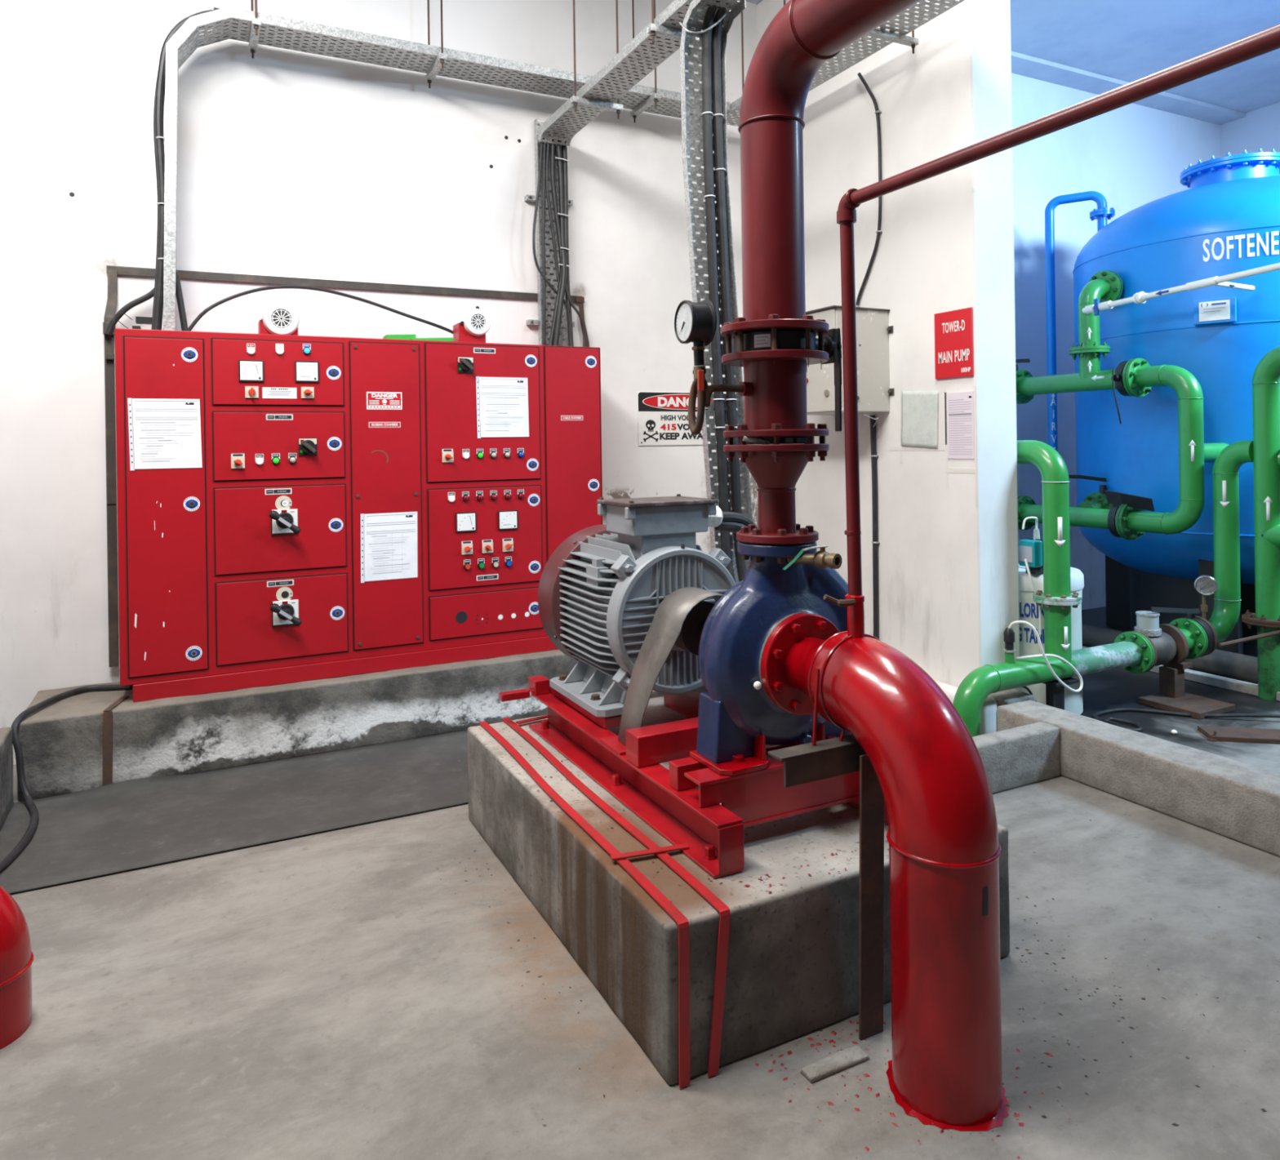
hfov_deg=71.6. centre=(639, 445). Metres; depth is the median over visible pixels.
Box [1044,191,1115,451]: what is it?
vent pipe
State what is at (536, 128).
cable tray
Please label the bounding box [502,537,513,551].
switch
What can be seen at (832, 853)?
flakes
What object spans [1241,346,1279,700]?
pipe
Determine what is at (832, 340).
handle
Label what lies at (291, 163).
wall
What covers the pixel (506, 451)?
lamp
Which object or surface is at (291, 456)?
lamp
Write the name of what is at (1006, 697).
stub
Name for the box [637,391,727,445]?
sign
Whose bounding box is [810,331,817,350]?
valve
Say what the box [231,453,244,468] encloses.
switch
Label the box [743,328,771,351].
valve
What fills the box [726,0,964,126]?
cable tray
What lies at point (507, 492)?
lamp
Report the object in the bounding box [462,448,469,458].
lamp
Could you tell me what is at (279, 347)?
lamp
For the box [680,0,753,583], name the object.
cable tray
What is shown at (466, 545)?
switch
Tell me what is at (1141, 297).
pipe
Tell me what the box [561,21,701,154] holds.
cable
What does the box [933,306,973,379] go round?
sign
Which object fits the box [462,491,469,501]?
lamp
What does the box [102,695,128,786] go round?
strap
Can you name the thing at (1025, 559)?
hose
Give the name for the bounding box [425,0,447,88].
hanger
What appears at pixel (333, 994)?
floor
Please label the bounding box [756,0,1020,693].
wall partition
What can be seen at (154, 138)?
cable
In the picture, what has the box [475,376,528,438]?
sheet
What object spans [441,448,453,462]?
switch
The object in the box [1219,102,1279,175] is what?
wall
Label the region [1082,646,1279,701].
kerb
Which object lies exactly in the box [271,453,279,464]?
lamp
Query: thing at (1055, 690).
stand
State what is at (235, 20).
cable
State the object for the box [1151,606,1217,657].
valve
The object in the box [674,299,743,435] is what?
pressure gauge
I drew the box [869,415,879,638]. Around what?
cable
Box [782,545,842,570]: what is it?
valve
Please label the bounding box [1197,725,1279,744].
scrap
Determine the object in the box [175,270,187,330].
cable
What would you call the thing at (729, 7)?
wire
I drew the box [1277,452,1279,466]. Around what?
valve
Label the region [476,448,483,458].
lamp
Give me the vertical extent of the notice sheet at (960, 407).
0.600 m
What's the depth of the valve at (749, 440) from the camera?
2.43 m
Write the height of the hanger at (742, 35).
0.980 m
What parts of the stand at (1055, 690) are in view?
post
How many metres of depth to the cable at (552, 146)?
5.26 m
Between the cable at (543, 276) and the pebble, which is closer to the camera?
the pebble
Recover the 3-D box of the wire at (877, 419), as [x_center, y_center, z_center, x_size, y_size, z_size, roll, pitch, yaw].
[1.300,-0.137,4.946,0.055,0.070,0.189,-1,0,30]
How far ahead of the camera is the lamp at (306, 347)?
4.28 m
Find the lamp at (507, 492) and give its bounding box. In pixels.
[504,489,511,499]
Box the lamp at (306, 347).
[302,343,311,355]
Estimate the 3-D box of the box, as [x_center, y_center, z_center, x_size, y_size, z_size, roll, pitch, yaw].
[1.105,-0.467,5.078,0.398,0.571,0.555,-1,0,-27]
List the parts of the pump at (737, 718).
leg, leg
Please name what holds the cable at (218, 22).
on the cable tray at (187, 38)
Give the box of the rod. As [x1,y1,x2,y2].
[1218,630,1279,647]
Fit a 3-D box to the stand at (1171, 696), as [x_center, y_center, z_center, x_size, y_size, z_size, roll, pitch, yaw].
[2.933,1.298,4.768,0.312,0.218,0.334,-1,0,-27]
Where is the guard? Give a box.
[617,586,723,745]
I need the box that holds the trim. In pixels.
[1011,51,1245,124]
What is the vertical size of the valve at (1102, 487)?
0.342 m
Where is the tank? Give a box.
[1072,148,1279,657]
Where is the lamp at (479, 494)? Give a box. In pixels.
[475,490,483,501]
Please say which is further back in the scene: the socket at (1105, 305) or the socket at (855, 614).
the socket at (1105, 305)
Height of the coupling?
0.176 m
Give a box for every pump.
[689,541,850,775]
[1018,528,1043,574]
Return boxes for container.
[1018,564,1084,714]
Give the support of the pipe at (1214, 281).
attached to the pipe at (1141, 297)
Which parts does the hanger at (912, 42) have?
threaded rod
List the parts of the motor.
lid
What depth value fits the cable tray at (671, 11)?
4.40 m
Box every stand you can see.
[1042,677,1079,709]
[1137,660,1235,719]
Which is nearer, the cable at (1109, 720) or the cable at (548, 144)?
the cable at (1109, 720)
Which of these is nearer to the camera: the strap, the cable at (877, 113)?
the strap
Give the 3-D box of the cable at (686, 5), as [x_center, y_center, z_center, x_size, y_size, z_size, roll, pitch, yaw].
[0.046,-1.818,4.105,0.034,0.138,2.664,-1,0,-27]
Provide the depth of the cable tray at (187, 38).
4.56 m
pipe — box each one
[0,884,34,1049]
[720,0,920,544]
[760,612,1002,1126]
[836,23,1279,637]
[952,440,1208,736]
[1015,270,1228,540]
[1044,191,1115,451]
[1081,623,1257,684]
[1082,262,1279,315]
[1208,440,1253,643]
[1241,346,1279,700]
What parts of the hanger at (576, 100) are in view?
threaded rod, threaded rod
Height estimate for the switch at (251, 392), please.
0.054 m
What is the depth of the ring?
1.90 m
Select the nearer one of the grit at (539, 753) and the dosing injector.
the grit at (539, 753)
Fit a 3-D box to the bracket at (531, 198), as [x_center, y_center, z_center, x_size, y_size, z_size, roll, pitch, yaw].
[-0.650,-1.471,5.288,0.063,0.030,0.052,-1,0,-27]
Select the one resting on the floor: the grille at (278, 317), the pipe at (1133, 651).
the pipe at (1133, 651)
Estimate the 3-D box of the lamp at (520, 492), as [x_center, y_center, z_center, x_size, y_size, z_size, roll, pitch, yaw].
[-0.637,0.265,4.762,0.036,0.052,0.020,-1,0,-27]
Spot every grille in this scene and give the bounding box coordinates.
[262,302,299,334]
[462,308,490,336]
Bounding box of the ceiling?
[745,0,1279,113]
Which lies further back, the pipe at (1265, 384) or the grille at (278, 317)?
the pipe at (1265, 384)
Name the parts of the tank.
leg, name plate, leg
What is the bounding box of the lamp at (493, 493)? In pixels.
[490,490,497,500]
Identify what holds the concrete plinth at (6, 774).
on the floor
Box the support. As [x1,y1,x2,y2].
[768,668,884,1039]
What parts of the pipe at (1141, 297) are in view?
valve handle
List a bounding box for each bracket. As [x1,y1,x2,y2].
[524,194,536,202]
[526,319,538,325]
[568,199,573,206]
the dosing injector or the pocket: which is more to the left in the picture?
the pocket
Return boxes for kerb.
[972,721,1060,793]
[997,700,1279,856]
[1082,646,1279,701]
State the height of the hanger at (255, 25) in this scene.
0.980 m
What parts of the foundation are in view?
earthing link, earthing strip, earthing strip, earthing link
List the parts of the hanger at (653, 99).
threaded rod, threaded rod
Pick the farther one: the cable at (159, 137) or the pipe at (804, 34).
the cable at (159, 137)
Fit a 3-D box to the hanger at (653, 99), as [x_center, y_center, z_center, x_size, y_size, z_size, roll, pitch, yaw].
[0.025,-2.511,5.426,0.040,0.980,0.328,-1,0,-27]
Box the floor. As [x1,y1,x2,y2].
[0,606,1279,1159]
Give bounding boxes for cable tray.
[163,7,730,330]
[533,118,569,346]
[537,0,737,146]
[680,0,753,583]
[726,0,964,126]
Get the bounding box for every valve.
[737,435,814,444]
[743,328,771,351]
[777,328,805,349]
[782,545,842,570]
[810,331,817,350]
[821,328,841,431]
[1015,358,1030,370]
[1068,474,1106,493]
[1104,489,1154,537]
[1111,360,1130,423]
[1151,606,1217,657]
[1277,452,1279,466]
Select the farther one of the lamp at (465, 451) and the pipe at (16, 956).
the lamp at (465, 451)
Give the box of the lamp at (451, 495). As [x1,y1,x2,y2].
[448,492,454,502]
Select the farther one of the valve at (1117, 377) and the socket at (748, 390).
the valve at (1117, 377)
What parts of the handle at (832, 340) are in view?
lever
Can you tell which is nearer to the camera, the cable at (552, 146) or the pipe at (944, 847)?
the pipe at (944, 847)
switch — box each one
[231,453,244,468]
[244,386,258,398]
[301,386,314,398]
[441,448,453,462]
[461,540,472,555]
[481,539,493,553]
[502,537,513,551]
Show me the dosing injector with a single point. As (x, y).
(1009, 651)
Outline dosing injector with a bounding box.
[1003,627,1015,663]
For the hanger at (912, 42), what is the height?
0.980 m
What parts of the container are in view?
lid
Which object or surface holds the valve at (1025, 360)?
attached to the pipe at (1139, 377)
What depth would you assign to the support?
2.14 m
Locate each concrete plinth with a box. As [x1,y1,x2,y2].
[0,726,13,830]
[17,649,663,801]
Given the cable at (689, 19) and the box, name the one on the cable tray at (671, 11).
the cable at (689, 19)
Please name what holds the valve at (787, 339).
attached to the pipe at (804, 34)
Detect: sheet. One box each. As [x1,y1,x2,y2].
[127,398,202,470]
[360,511,417,582]
[382,333,453,341]
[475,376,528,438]
[944,386,977,506]
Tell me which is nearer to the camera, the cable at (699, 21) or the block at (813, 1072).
the block at (813, 1072)
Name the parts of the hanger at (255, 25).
threaded rod, threaded rod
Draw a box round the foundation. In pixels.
[467,696,1009,1088]
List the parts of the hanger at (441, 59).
threaded rod, threaded rod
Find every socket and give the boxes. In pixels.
[737,382,753,395]
[847,602,864,637]
[1084,304,1093,314]
[1097,300,1113,311]
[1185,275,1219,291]
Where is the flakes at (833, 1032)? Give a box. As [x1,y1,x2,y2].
[755,1020,1070,1159]
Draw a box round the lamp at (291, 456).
[288,453,296,463]
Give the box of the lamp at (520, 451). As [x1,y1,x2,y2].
[517,448,524,457]
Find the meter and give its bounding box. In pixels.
[1133,610,1177,666]
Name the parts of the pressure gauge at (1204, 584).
stem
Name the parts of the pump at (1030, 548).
panel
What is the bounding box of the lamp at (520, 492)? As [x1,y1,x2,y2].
[517,489,524,499]
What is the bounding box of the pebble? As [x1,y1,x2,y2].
[1170,729,1177,734]
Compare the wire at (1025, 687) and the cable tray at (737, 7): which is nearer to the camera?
the cable tray at (737, 7)
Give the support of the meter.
attached to the pipe at (1133, 651)
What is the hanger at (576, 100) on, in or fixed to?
hanging from the ceiling
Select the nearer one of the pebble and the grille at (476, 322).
the pebble
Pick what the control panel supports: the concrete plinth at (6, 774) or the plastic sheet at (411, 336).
the plastic sheet at (411, 336)
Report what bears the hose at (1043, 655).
attached to the pipe at (1133, 651)
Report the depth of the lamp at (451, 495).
4.59 m
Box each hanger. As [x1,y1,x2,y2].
[248,0,261,58]
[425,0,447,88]
[570,0,623,119]
[630,0,660,123]
[647,0,699,43]
[738,0,785,107]
[861,27,919,53]
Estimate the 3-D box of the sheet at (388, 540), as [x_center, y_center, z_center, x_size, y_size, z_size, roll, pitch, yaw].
[-1.258,0.509,4.455,0.283,0.342,0.003,-1,0,-27]
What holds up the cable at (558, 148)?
hanging from the cable tray at (671, 11)
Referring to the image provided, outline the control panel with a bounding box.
[115,302,603,702]
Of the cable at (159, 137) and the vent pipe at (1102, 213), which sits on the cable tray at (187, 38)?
the cable at (159, 137)
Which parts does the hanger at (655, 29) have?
threaded rod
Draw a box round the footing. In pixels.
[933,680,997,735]
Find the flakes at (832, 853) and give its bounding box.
[738,847,888,893]
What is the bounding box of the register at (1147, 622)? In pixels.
[1133,610,1161,636]
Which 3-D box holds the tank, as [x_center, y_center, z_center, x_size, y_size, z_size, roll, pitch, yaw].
[4.110,-0.281,6.123,2.047,3.341,2.008,-1,0,-27]
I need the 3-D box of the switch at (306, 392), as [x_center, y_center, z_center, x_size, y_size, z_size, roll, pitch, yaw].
[-1.600,-0.254,4.273,0.058,0.054,0.033,-1,0,-27]
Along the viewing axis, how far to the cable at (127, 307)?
4.29 m
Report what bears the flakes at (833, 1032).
on the floor
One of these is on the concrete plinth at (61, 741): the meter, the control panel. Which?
the control panel
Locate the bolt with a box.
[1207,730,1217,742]
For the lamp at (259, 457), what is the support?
attached to the control panel
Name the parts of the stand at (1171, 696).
post, plate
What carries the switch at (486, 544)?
attached to the control panel
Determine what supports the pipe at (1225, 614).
attached to the valve at (1211, 634)
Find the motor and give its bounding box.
[537,493,735,717]
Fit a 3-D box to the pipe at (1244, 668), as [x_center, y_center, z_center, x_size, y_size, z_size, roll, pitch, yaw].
[3.519,1.309,5.183,0.169,0.169,3.700,-1,0,-27]
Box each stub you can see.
[987,688,1035,724]
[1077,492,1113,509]
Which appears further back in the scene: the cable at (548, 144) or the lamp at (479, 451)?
the cable at (548, 144)
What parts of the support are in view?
tie rod, post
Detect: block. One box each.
[115,312,151,328]
[800,1045,869,1083]
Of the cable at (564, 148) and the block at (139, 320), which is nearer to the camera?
the block at (139, 320)
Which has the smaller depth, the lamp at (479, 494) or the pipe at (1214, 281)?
the lamp at (479, 494)
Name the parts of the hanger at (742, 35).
threaded rod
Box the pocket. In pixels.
[888,381,946,462]
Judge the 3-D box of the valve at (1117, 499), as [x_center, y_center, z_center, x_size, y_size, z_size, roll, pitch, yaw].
[3.088,0.434,5.525,0.223,0.302,0.323,-1,0,-27]
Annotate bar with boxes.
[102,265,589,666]
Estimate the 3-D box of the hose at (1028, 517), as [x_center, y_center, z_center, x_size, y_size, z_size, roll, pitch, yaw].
[2.014,0.402,4.571,0.116,0.068,0.031,-1,0,-27]
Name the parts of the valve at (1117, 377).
lever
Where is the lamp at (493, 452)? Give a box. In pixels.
[489,448,497,458]
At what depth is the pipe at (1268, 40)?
2.01 m
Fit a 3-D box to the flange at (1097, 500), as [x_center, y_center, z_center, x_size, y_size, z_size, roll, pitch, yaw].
[3.110,0.434,5.963,0.346,0.235,0.235,-1,0,-27]
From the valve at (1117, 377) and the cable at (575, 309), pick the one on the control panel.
the cable at (575, 309)
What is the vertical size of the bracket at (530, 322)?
0.030 m
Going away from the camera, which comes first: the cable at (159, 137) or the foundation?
the foundation
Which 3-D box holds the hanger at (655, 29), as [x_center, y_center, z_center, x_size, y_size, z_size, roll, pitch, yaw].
[0.169,-2.381,3.934,0.310,1.243,0.040,-1,0,-27]
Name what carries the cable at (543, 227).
in the cable tray at (536, 128)
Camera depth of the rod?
4.65 m
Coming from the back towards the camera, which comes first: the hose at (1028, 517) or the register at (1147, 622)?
the register at (1147, 622)
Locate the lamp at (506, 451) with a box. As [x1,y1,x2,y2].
[503,448,510,457]
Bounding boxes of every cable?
[0,684,133,871]
[104,287,154,335]
[151,21,675,329]
[152,9,688,329]
[160,25,674,329]
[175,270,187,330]
[186,284,453,333]
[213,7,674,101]
[217,22,667,106]
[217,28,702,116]
[235,19,671,103]
[532,142,573,346]
[539,4,686,151]
[541,143,546,345]
[545,4,689,152]
[545,143,559,285]
[548,144,562,345]
[551,17,684,153]
[552,145,566,346]
[556,18,692,145]
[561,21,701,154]
[561,146,573,346]
[565,283,585,346]
[701,0,758,584]
[711,3,746,582]
[855,72,882,306]
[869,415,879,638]
[1089,707,1279,732]
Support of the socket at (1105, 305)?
attached to the pipe at (1141, 297)
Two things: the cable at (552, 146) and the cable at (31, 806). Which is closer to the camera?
the cable at (31, 806)
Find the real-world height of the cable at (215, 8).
0.042 m
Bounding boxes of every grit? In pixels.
[436,813,1279,1158]
[515,752,732,907]
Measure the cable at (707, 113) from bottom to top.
2.641 m
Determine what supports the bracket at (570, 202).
attached to the wall at (291, 163)
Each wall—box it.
[0,0,1220,764]
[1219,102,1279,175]
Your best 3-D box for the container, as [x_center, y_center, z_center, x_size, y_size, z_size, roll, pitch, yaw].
[2.141,1.034,4.787,0.464,0.770,0.464,-1,0,-27]
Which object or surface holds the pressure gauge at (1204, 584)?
attached to the pipe at (1225, 614)
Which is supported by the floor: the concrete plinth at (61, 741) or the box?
the concrete plinth at (61, 741)
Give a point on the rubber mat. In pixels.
(129, 824)
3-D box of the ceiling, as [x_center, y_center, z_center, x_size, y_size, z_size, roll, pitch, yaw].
[1.411,-3.096,3.328,12.800,0.150,5.830,-1,0,-27]
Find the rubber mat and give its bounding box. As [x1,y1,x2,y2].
[0,729,468,893]
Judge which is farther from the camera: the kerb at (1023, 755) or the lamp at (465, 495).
the lamp at (465, 495)
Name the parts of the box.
door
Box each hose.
[1008,620,1083,692]
[1022,516,1037,529]
[1024,558,1041,635]
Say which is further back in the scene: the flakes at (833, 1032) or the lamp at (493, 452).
the lamp at (493, 452)
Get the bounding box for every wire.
[679,6,731,34]
[863,413,879,426]
[1022,686,1036,702]
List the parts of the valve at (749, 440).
handle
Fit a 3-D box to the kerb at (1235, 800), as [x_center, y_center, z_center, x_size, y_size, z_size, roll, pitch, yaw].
[2.351,1.307,2.992,0.234,0.217,2.643,-1,0,-27]
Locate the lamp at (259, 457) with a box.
[255,453,263,465]
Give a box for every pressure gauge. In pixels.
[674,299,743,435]
[1193,574,1217,619]
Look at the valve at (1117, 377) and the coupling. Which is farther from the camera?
the valve at (1117, 377)
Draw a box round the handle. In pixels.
[822,594,855,606]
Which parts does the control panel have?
door, door, door, door, door, breaker handle, breaker handle, kick frame, plate, door, door, door, door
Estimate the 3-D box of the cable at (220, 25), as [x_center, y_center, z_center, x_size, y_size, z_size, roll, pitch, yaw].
[-0.941,-1.345,4.979,3.158,1.580,0.032,-1,0,-27]
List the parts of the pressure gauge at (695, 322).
cock lever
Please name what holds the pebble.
on the floor
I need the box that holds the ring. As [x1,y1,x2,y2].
[885,1059,1008,1130]
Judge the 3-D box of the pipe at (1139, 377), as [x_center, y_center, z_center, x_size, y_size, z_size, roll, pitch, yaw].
[3.011,-0.278,5.746,0.399,1.747,1.342,-1,0,-36]
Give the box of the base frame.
[498,675,888,878]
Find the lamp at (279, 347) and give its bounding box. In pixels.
[275,343,284,355]
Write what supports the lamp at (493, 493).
attached to the control panel
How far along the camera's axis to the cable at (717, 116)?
3.78 m
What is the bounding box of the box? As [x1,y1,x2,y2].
[805,305,893,415]
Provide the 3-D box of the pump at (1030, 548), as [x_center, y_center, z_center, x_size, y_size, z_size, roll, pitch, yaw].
[2.037,0.550,4.592,0.120,0.230,0.100,-1,0,-27]
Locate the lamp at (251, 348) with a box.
[246,343,255,354]
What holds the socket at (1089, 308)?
attached to the pipe at (1141, 297)
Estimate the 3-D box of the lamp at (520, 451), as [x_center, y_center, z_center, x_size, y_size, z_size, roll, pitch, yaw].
[-0.637,0.043,4.763,0.036,0.052,0.020,-1,0,-27]
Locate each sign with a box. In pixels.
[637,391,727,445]
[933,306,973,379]
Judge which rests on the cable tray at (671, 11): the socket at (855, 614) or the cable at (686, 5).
the cable at (686, 5)
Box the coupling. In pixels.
[675,600,715,655]
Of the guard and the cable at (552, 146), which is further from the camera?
the cable at (552, 146)
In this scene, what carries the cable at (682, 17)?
on the cable tray at (671, 11)
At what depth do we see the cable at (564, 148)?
5.29 m
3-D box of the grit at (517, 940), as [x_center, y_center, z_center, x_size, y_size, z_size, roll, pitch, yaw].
[0.788,1.437,2.522,2.810,0.002,1.696,-1,0,-8]
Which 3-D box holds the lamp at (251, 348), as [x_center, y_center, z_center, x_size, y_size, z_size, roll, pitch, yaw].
[-1.827,-0.452,4.167,0.036,0.052,0.020,-1,0,-27]
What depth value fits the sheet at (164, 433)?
4.01 m
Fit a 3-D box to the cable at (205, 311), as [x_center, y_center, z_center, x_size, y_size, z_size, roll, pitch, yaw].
[-1.538,-0.669,4.555,1.431,0.274,0.027,-1,0,-27]

